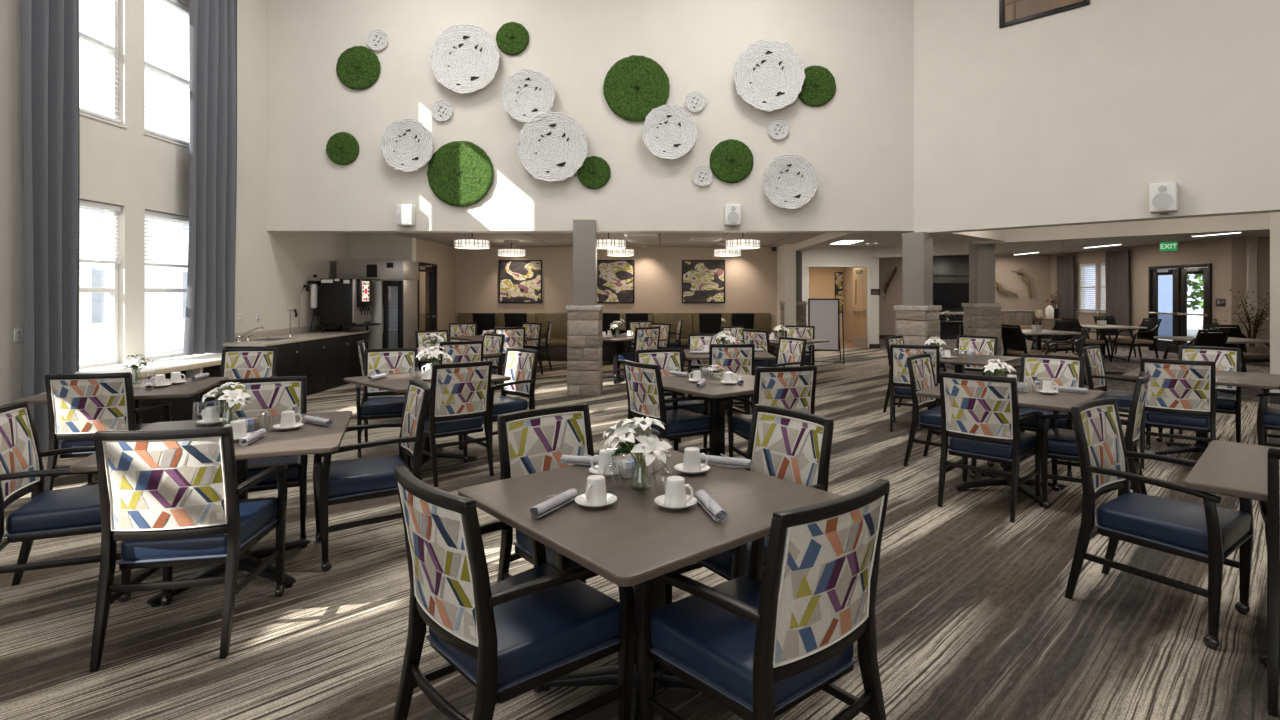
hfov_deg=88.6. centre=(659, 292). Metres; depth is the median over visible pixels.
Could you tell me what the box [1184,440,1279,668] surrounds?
dining table
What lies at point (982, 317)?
column
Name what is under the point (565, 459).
roll
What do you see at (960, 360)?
dining table
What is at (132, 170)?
wall
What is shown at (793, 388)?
dining chair
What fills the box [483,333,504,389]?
dining chair
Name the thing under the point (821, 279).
wall
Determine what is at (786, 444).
dining chair
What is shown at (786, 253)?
wall pillar
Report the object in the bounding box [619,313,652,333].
cushion
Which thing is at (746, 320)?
chair
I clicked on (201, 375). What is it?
roll
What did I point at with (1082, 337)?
lounge chair
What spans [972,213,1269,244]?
beam
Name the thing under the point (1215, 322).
table plant
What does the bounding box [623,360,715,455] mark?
dining chair
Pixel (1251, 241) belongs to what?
trim
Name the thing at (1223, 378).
dining table
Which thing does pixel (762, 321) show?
cushion
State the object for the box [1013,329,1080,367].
table
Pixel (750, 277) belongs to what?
wall
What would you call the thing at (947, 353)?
mug
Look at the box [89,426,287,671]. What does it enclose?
dining chair
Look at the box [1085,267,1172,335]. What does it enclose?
annex
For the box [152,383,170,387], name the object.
saucer
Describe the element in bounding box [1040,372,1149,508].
dining chair
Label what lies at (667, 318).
cushion
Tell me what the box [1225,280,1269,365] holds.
potted ficus
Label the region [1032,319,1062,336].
console table
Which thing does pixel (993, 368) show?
flower vase
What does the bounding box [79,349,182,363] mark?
ground
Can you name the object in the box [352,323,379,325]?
drip tray
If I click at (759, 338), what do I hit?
dining chair
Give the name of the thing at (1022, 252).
linear light
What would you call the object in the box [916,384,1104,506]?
dining table
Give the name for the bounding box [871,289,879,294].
door sign
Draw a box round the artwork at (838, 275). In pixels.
[835,272,842,307]
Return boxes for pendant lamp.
[454,233,489,248]
[497,240,525,255]
[597,233,625,248]
[607,240,633,255]
[714,240,740,255]
[725,233,759,248]
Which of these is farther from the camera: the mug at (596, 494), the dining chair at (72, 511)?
the dining chair at (72, 511)
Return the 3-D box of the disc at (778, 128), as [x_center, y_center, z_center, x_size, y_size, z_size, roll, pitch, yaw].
[1.782,-2.469,9.875,0.324,0.321,0.050,0,0,0]
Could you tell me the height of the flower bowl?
0.123 m
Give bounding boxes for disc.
[326,132,358,164]
[336,46,379,89]
[367,29,387,50]
[380,119,433,171]
[427,141,493,206]
[429,24,499,93]
[431,100,452,120]
[496,22,528,54]
[501,69,554,121]
[517,111,587,181]
[578,156,610,188]
[603,55,669,121]
[641,104,696,159]
[685,92,704,111]
[692,166,712,186]
[710,139,752,182]
[733,39,804,111]
[762,154,817,208]
[768,118,788,139]
[798,65,835,106]
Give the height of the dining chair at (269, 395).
0.956 m
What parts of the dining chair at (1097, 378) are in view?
leg, rail, backrest, rail, leg, armrest, armrest, seat, leg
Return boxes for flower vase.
[121,354,154,381]
[202,382,251,423]
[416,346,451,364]
[421,334,444,345]
[597,417,672,485]
[610,321,623,335]
[712,331,735,343]
[772,325,789,336]
[924,337,946,345]
[941,311,954,320]
[983,359,1015,376]
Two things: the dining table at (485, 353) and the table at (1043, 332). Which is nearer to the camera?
the dining table at (485, 353)
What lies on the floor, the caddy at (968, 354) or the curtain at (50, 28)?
the curtain at (50, 28)
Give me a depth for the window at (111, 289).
7.22 m
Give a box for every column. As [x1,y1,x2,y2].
[566,220,603,395]
[780,251,806,353]
[894,232,941,346]
[962,242,1002,376]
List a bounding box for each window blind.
[79,0,119,122]
[79,200,120,263]
[145,0,189,145]
[145,211,188,267]
[1079,264,1095,309]
[1099,263,1105,310]
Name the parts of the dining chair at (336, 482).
leg, leg, seat, seat frame, armrest, armrest, leg, rail, backrest, rail, leg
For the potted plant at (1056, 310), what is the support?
on the console table
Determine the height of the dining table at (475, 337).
0.760 m
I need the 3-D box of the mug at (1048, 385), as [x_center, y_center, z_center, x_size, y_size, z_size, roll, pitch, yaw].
[2.937,0.707,4.942,0.100,0.092,0.080,0,0,-12]
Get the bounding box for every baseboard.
[869,344,879,347]
[879,335,1050,338]
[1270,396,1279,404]
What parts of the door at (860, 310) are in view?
kick plate, panel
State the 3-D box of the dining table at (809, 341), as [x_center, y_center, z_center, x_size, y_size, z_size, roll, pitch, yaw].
[2.000,1.140,10.600,1.067,0.760,1.067,0,0,-45]
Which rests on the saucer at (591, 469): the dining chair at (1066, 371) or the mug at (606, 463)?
the mug at (606, 463)
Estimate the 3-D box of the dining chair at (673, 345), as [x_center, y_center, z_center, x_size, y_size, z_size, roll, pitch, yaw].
[0.183,1.042,13.823,0.619,0.956,0.578,0,0,-6]
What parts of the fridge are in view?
steel door, glass door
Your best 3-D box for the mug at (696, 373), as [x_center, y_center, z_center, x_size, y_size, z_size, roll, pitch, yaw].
[0.306,0.707,5.597,0.100,0.092,0.080,0,0,22]
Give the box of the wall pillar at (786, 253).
[777,244,795,336]
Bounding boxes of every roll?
[145,382,153,389]
[191,373,208,379]
[196,410,204,419]
[239,429,265,445]
[303,415,333,425]
[368,373,386,380]
[530,489,576,518]
[559,453,598,465]
[669,370,688,376]
[689,351,708,353]
[695,489,728,521]
[696,380,704,387]
[700,454,752,468]
[737,376,743,383]
[1054,386,1088,393]
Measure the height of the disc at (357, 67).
0.667 m
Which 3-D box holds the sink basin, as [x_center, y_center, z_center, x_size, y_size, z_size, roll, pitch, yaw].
[-5.597,0.782,9.375,0.480,0.235,0.650,0,0,0]
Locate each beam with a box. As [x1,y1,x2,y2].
[795,233,864,250]
[871,240,1063,257]
[935,229,1004,241]
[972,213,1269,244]
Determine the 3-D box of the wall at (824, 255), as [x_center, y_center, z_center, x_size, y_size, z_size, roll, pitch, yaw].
[4.510,0.095,18.100,3.020,2.850,0.200,0,0,0]
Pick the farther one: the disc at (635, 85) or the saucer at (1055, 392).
the disc at (635, 85)
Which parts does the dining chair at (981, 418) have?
leg, leg, rail, backrest, rail, seat frame, seat, leg, armrest, leg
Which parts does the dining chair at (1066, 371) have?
leg, seat, seat frame, rail, backrest, leg, leg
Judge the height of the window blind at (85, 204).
0.638 m
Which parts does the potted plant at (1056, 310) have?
pot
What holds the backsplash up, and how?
attached to the wall at (132, 170)
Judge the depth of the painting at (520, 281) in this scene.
15.16 m
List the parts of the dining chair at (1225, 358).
leg, backrest, rail, seat frame, seat, rail, leg, leg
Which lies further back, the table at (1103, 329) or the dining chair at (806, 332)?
the table at (1103, 329)
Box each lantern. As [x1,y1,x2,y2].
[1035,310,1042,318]
[1045,305,1053,318]
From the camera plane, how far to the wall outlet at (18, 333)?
6.05 m
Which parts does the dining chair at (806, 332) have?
backrest, rail, seat, leg, leg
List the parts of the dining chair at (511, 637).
leg, rail, backrest, rail, leg, armrest, seat, seat frame, leg, armrest, leg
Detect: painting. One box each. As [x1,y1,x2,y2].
[499,260,541,302]
[597,260,634,302]
[682,260,724,302]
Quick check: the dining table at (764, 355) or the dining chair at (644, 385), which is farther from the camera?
the dining table at (764, 355)
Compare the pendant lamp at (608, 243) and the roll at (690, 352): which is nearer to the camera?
the roll at (690, 352)
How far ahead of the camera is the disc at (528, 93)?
9.76 m
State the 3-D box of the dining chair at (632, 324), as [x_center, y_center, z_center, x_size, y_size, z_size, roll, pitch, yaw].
[-0.373,1.042,12.958,0.578,0.956,0.619,0,0,0]
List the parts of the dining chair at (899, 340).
leg, rail, backrest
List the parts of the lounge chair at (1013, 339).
leg, rail, backrest, seat frame, rail, leg, seat, armrest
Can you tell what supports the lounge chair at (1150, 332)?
on the floor
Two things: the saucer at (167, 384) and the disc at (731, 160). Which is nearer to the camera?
the saucer at (167, 384)
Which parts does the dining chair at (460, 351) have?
leg, backrest, rail, leg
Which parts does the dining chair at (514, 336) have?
rail, backrest, leg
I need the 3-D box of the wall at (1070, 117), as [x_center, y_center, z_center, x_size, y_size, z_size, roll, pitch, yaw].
[7.305,-3.190,6.647,9.500,4.580,0.300,0,0,45]
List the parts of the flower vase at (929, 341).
flower, flower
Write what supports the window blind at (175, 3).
attached to the window at (164, 1)
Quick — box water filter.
[299,275,341,330]
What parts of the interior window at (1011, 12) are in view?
shutter panel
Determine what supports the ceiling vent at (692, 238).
in the ceiling at (496, 239)
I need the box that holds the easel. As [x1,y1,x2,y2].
[815,304,844,363]
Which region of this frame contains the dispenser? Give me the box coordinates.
[320,279,379,331]
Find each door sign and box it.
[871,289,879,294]
[1216,299,1225,305]
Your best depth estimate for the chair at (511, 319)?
13.65 m
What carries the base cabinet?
on the floor
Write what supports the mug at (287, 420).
on the saucer at (277, 426)
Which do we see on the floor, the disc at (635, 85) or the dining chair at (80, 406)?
the dining chair at (80, 406)
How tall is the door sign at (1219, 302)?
0.180 m
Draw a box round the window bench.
[74,353,221,423]
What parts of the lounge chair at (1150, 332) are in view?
leg, leg, seat frame, seat, leg, backrest, armrest, rail, leg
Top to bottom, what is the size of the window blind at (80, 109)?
1.738 m
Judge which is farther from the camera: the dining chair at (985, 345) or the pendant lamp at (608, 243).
the pendant lamp at (608, 243)
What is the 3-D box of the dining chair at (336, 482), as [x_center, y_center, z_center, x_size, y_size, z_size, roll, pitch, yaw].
[-1.722,1.042,3.937,0.619,0.956,0.578,0,0,-31]
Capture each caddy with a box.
[238,417,260,431]
[618,457,644,477]
[702,367,713,374]
[966,352,975,357]
[1017,382,1026,391]
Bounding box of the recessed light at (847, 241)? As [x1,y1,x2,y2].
[832,239,865,243]
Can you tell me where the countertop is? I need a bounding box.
[223,330,370,346]
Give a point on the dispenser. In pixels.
(342, 301)
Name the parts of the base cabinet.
cabinet door, cabinet door, cabinet door, cabinet door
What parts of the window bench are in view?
bench panel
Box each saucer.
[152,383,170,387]
[166,380,186,384]
[196,418,226,424]
[272,423,302,430]
[575,493,616,507]
[589,465,620,476]
[654,495,696,509]
[674,463,709,474]
[720,380,737,384]
[1036,390,1059,394]
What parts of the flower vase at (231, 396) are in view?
flower, flower, flower, flower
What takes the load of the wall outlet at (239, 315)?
attached to the wall at (132, 170)
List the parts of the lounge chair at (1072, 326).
seat, seat frame, leg, leg, backrest, rail, leg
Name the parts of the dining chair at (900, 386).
leg, rail, seat, seat frame, rail, backrest, leg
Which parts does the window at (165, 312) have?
pane, pane, pane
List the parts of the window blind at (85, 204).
rail, ladder cord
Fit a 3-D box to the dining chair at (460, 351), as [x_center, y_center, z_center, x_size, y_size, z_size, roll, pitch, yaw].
[-2.442,1.042,7.906,0.578,0.956,0.619,0,0,-28]
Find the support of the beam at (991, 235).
attached to the ceiling at (882, 239)
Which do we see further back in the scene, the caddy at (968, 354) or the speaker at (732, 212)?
the speaker at (732, 212)
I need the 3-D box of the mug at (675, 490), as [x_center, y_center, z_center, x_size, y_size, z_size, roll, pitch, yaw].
[0.066,0.707,2.338,0.100,0.092,0.080,0,0,-4]
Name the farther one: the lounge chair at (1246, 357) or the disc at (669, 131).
the lounge chair at (1246, 357)
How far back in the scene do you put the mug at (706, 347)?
8.33 m
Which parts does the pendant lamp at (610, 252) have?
lamp shade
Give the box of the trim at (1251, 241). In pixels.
[1247,237,1256,345]
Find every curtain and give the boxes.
[21,0,79,450]
[183,0,236,355]
[1057,255,1073,322]
[1105,250,1129,347]
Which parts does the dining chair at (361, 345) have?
leg, backrest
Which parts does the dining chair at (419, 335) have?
leg, rail, backrest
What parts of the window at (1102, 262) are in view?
frame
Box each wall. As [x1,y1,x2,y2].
[0,0,348,405]
[267,0,913,232]
[349,233,415,370]
[416,238,455,333]
[419,271,424,330]
[456,247,776,353]
[802,246,878,343]
[809,267,842,339]
[843,255,1050,341]
[914,0,1279,233]
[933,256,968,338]
[1051,237,1227,349]
[1228,237,1269,353]
[1270,212,1279,392]
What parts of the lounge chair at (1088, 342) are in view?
seat, seat frame, leg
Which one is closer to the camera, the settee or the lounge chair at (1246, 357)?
the lounge chair at (1246, 357)
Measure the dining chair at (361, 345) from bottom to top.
0.956 m
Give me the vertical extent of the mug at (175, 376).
0.092 m
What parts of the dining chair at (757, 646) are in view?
leg, armrest, seat, seat frame, leg, leg, rail, backrest, rail, leg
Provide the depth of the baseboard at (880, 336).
21.78 m
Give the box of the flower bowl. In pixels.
[706,365,723,372]
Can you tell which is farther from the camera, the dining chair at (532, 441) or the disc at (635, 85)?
the disc at (635, 85)
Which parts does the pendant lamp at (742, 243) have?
lamp shade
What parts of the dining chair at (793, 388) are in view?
leg, armrest, seat frame, seat, leg, backrest, rail, leg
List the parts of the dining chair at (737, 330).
rail, backrest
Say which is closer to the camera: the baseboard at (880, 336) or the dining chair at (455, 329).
the dining chair at (455, 329)
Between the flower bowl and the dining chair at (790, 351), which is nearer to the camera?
the flower bowl
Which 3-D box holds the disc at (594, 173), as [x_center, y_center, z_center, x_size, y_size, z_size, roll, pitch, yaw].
[-0.993,-1.813,9.863,0.498,0.502,0.074,0,0,0]
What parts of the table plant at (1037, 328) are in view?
pot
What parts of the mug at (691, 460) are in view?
handle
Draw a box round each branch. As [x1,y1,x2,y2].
[883,266,901,300]
[995,280,1020,297]
[1011,269,1036,297]
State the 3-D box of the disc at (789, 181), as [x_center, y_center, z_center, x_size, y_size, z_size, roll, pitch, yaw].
[1.932,-1.660,9.820,0.830,0.830,0.160,0,0,0]
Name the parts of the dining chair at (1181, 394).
leg, seat, seat frame, rail, backrest, rail, leg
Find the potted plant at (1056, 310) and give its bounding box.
[1046,291,1061,318]
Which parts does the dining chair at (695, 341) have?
leg, leg, rail, rail, backrest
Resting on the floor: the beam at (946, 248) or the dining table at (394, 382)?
the dining table at (394, 382)
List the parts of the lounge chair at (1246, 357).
rail, backrest, leg, leg, seat, seat frame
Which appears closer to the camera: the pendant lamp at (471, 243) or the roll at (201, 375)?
the roll at (201, 375)
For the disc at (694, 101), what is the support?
attached to the wall at (859, 144)
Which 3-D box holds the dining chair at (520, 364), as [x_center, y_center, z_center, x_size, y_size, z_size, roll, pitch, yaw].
[-1.558,1.042,6.381,0.578,0.956,0.619,0,0,42]
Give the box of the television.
[933,282,968,307]
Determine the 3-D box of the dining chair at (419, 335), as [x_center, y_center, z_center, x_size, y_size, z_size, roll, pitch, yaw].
[-3.262,1.042,9.677,0.578,0.956,0.619,0,0,-42]
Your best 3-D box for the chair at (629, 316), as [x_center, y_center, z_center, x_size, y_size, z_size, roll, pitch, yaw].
[-0.483,0.971,13.909,0.470,1.102,0.562,0,0,0]
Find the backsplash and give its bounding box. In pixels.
[235,325,328,339]
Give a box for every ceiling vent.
[624,234,656,236]
[690,237,722,240]
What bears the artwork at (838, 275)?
attached to the wall at (821, 279)
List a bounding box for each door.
[418,262,436,368]
[807,265,868,347]
[1148,263,1211,353]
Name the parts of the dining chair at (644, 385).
leg, rail, backrest, rail, leg, leg, seat, seat frame, armrest, leg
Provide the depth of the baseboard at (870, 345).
17.97 m
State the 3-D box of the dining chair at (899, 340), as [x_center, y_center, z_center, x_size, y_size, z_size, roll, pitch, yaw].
[3.238,1.042,8.335,0.619,0.956,0.578,0,0,42]
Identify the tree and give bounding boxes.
[1187,267,1202,332]
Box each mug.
[149,374,165,385]
[170,372,184,382]
[201,406,219,422]
[223,420,246,438]
[280,410,301,427]
[422,363,431,370]
[422,369,431,378]
[585,475,606,504]
[590,449,615,473]
[664,476,693,506]
[683,447,707,471]
[689,370,701,380]
[701,345,708,350]
[724,372,736,382]
[941,350,950,356]
[968,348,976,353]
[1042,380,1058,391]
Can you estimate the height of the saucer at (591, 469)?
0.021 m
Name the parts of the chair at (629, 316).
backrest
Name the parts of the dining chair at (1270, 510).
armrest, leg, leg, rail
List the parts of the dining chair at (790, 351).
armrest, leg, armrest, backrest, rail, leg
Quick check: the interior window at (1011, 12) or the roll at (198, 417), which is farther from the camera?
the interior window at (1011, 12)
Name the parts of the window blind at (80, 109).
rail, ladder cord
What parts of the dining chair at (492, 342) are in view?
armrest, backrest, rail, leg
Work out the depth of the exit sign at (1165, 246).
16.08 m
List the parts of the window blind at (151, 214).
ladder cord, rail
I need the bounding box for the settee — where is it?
[1001,310,1042,338]
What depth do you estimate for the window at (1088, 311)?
20.28 m
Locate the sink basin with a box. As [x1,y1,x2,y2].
[243,338,290,340]
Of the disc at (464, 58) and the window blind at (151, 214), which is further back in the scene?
the disc at (464, 58)
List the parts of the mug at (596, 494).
handle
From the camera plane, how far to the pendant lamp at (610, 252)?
13.08 m
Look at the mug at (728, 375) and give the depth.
5.44 m
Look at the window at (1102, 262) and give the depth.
19.35 m
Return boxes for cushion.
[458,313,496,326]
[497,313,535,326]
[536,313,567,338]
[540,339,566,345]
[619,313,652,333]
[654,313,691,338]
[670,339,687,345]
[693,313,731,333]
[754,313,770,336]
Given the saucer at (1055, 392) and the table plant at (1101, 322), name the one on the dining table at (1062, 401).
the saucer at (1055, 392)
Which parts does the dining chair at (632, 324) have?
backrest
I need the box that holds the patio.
[1158,315,1202,341]
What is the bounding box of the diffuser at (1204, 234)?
[1192,233,1233,236]
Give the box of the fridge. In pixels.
[337,260,418,369]
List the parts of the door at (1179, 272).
frame, frame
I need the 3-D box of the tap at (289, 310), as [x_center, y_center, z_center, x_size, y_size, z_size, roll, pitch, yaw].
[-5.580,0.452,9.950,0.160,0.417,0.058,0,0,0]
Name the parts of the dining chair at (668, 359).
leg, rail, backrest, rail, leg, seat, leg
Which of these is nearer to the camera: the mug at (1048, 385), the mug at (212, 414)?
the mug at (212, 414)
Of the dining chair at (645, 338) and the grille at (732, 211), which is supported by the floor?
the dining chair at (645, 338)
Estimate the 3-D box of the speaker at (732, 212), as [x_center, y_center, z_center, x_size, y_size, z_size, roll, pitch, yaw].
[1.088,-1.153,9.807,0.240,0.331,0.186,0,0,0]
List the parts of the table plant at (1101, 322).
pot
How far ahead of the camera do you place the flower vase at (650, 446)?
2.51 m
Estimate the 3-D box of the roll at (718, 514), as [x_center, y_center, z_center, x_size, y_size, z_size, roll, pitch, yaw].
[0.173,0.734,2.282,0.053,0.047,0.248,0,0,-13]
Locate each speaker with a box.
[396,204,415,226]
[724,204,740,226]
[1149,181,1178,214]
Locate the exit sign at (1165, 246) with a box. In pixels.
[1159,241,1177,251]
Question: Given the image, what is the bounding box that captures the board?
[808,298,839,350]
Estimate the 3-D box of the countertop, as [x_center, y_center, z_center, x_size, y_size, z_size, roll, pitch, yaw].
[-5.547,0.680,10.130,0.780,0.040,3.140,0,0,0]
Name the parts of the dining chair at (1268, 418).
leg, leg, armrest, seat, seat frame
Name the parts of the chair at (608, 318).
backrest, seat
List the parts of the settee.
rail, backrest, seat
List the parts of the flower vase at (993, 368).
flower, flower, flower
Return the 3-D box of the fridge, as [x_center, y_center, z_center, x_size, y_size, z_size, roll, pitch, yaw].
[-5.190,0.465,12.075,1.200,2.110,0.770,0,0,0]
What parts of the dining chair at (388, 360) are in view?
leg, leg, seat frame, seat, rail, backrest, rail, leg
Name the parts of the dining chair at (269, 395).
leg, rail, backrest, seat frame, seat, leg, leg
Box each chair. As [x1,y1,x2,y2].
[0,400,130,602]
[45,372,171,490]
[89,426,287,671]
[194,348,277,419]
[218,376,307,539]
[313,379,429,571]
[356,348,417,457]
[357,340,389,404]
[393,466,634,719]
[404,360,493,486]
[415,330,448,370]
[432,340,483,420]
[449,323,476,341]
[458,348,538,456]
[472,313,494,334]
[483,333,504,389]
[492,327,524,384]
[497,404,597,582]
[502,323,542,374]
[504,313,526,326]
[525,321,551,369]
[602,313,620,352]
[615,326,659,381]
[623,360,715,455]
[626,313,647,345]
[626,321,653,352]
[628,323,670,351]
[635,349,708,454]
[635,479,889,719]
[664,404,833,605]
[669,319,684,365]
[688,334,723,396]
[699,313,721,333]
[703,344,754,415]
[721,326,755,369]
[727,366,816,457]
[732,313,753,329]
[742,329,777,374]
[744,337,806,410]
[777,325,814,365]
[883,335,945,411]
[889,344,943,435]
[903,354,993,478]
[938,372,1042,522]
[940,335,997,375]
[1000,354,1084,476]
[1001,324,1050,375]
[1031,320,1078,353]
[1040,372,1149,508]
[1041,326,1090,384]
[1062,318,1111,361]
[1064,397,1253,648]
[1083,345,1162,449]
[1093,316,1135,356]
[1111,318,1161,362]
[1140,358,1218,468]
[1163,330,1229,389]
[1170,346,1241,442]
[1210,325,1269,371]
[1257,387,1279,447]
[1259,447,1279,716]
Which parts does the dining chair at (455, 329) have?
leg, rail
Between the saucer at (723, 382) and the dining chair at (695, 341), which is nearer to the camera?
the saucer at (723, 382)
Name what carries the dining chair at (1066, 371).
on the floor
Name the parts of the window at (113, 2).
sill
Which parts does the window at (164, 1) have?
sill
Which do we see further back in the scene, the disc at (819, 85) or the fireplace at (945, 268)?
the fireplace at (945, 268)
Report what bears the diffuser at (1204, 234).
attached to the linear light at (1203, 234)
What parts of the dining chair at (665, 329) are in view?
rail, backrest, leg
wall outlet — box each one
[14,328,22,341]
[238,313,241,321]
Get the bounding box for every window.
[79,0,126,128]
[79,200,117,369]
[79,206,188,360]
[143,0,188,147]
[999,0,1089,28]
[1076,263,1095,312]
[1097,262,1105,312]
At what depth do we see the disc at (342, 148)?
9.84 m
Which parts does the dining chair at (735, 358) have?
leg, rail, backrest, leg, leg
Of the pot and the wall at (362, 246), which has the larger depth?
the pot
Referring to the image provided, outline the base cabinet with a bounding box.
[215,325,370,394]
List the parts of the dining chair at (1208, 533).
leg, rail, backrest, rail, leg, seat frame, armrest, armrest, seat, leg, leg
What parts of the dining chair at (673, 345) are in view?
seat, backrest, leg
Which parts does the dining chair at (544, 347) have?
seat, leg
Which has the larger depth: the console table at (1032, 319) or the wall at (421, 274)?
the console table at (1032, 319)
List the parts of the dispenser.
panel, menu panel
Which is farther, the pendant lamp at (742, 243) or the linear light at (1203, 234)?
the linear light at (1203, 234)
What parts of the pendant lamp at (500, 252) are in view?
lamp shade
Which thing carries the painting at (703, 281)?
attached to the wall at (750, 277)
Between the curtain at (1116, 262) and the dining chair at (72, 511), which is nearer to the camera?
the dining chair at (72, 511)
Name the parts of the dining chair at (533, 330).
backrest, leg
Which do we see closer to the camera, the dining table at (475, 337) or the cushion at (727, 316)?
the dining table at (475, 337)
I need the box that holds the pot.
[1241,345,1267,365]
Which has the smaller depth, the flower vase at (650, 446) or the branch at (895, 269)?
the flower vase at (650, 446)
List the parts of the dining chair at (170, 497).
leg, rail, backrest, leg, rail, seat frame, seat, leg, armrest, leg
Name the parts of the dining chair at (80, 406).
leg, rail, seat frame, rail, backrest, leg, seat, leg, armrest, leg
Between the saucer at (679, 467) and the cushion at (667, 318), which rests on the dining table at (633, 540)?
the saucer at (679, 467)
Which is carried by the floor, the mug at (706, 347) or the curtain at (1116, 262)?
the curtain at (1116, 262)
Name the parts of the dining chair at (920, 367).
leg, rail, backrest, rail, seat, seat frame, leg, leg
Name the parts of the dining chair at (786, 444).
leg, seat frame, seat, leg, leg, backrest, rail, armrest, leg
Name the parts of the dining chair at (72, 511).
leg, rail, backrest, rail, leg, armrest, seat, seat frame, armrest, leg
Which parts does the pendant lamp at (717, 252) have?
lamp shade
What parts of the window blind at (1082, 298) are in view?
ladder cord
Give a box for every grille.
[398,206,409,222]
[727,206,738,222]
[1152,185,1172,208]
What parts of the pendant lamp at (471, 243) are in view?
lamp shade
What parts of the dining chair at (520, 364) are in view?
leg, seat, leg, armrest, rail, backrest, rail, leg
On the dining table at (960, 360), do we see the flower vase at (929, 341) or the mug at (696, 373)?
the flower vase at (929, 341)
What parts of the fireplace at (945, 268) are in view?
trim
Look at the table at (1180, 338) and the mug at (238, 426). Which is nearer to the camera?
the mug at (238, 426)
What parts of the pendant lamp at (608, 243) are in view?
lamp shade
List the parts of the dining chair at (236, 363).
leg, seat, leg, rail, backrest, leg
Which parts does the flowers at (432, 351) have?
flower, flower, flower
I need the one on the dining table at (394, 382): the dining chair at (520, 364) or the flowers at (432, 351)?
the flowers at (432, 351)
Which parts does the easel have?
leg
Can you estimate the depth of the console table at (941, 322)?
13.39 m
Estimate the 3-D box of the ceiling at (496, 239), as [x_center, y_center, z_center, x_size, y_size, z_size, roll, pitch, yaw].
[-0.865,-1.110,12.750,7.730,0.100,5.100,0,0,0]
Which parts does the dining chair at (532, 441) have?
leg, rail, backrest, seat, seat frame, leg, leg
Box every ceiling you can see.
[394,233,823,246]
[825,230,1269,254]
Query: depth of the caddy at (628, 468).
2.69 m
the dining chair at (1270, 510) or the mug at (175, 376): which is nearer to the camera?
the dining chair at (1270, 510)
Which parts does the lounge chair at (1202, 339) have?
leg, seat, armrest, leg, backrest, rail, leg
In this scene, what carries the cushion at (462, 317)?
on the banquette
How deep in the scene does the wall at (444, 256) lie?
14.31 m
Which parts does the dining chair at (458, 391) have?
leg, leg, seat frame, seat, rail, backrest, rail, leg, leg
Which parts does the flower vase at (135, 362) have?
flower, flower, flower, flower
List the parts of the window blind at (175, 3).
ladder cord, rail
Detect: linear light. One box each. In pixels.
[1014,252,1038,254]
[1083,242,1121,247]
[1191,232,1241,236]
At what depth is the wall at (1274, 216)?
8.97 m
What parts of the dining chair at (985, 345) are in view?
leg, seat, rail, backrest, rail, leg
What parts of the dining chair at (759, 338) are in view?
rail, backrest, seat, leg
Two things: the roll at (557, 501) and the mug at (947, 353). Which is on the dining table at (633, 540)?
the roll at (557, 501)
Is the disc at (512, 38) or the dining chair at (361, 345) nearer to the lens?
the dining chair at (361, 345)
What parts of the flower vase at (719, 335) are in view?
flower, flower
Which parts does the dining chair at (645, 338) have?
leg, armrest, seat, leg, rail, backrest, leg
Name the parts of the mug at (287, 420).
handle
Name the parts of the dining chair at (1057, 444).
leg, leg, seat frame, armrest, seat, armrest, leg, leg, backrest, rail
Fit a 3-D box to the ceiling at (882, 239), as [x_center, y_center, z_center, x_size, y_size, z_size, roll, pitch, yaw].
[8.650,-1.330,12.675,11.300,0.100,19.050,0,0,0]
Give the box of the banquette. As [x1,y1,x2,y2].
[458,313,773,360]
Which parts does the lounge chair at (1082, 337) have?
leg, seat, armrest, armrest, backrest, leg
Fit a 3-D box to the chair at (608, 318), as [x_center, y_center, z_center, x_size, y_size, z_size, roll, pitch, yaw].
[-1.071,0.971,13.909,0.470,1.102,0.562,0,0,0]
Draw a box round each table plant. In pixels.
[1031,316,1042,331]
[1097,313,1107,325]
[1207,319,1222,332]
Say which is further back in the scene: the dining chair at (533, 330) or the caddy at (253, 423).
the dining chair at (533, 330)
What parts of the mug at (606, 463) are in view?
handle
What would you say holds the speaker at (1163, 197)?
attached to the wall at (1070, 117)
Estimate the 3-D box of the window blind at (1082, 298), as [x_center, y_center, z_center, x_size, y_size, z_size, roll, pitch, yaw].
[13.030,-0.179,19.950,0.055,1.398,0.770,0,0,0]
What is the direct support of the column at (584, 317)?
on the floor
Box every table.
[13,377,227,485]
[69,411,351,606]
[344,370,510,470]
[414,351,501,363]
[449,335,531,368]
[458,449,841,719]
[603,334,634,383]
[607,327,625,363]
[662,371,754,456]
[684,349,775,414]
[738,337,828,344]
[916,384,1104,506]
[940,321,962,334]
[940,352,1020,373]
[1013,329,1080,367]
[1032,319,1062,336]
[1081,325,1146,359]
[1122,367,1279,454]
[1153,336,1269,343]
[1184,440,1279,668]
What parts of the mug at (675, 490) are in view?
handle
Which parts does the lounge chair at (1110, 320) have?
leg, backrest, leg, seat, leg, leg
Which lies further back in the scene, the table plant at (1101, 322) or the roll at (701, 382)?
the table plant at (1101, 322)
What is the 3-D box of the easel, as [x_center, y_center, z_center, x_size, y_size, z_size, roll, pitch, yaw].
[3.659,0.882,14.316,0.682,1.286,0.661,0,0,12]
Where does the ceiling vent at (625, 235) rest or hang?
in the ceiling at (496, 239)
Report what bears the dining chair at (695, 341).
on the floor
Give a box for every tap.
[235,326,264,341]
[287,309,297,336]
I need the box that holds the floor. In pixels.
[0,339,1279,719]
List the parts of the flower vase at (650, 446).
flower, flower, flower, flower, flower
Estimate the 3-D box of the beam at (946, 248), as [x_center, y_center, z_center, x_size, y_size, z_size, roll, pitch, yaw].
[7.400,-1.170,16.550,4.879,0.420,0.212,0,0,45]

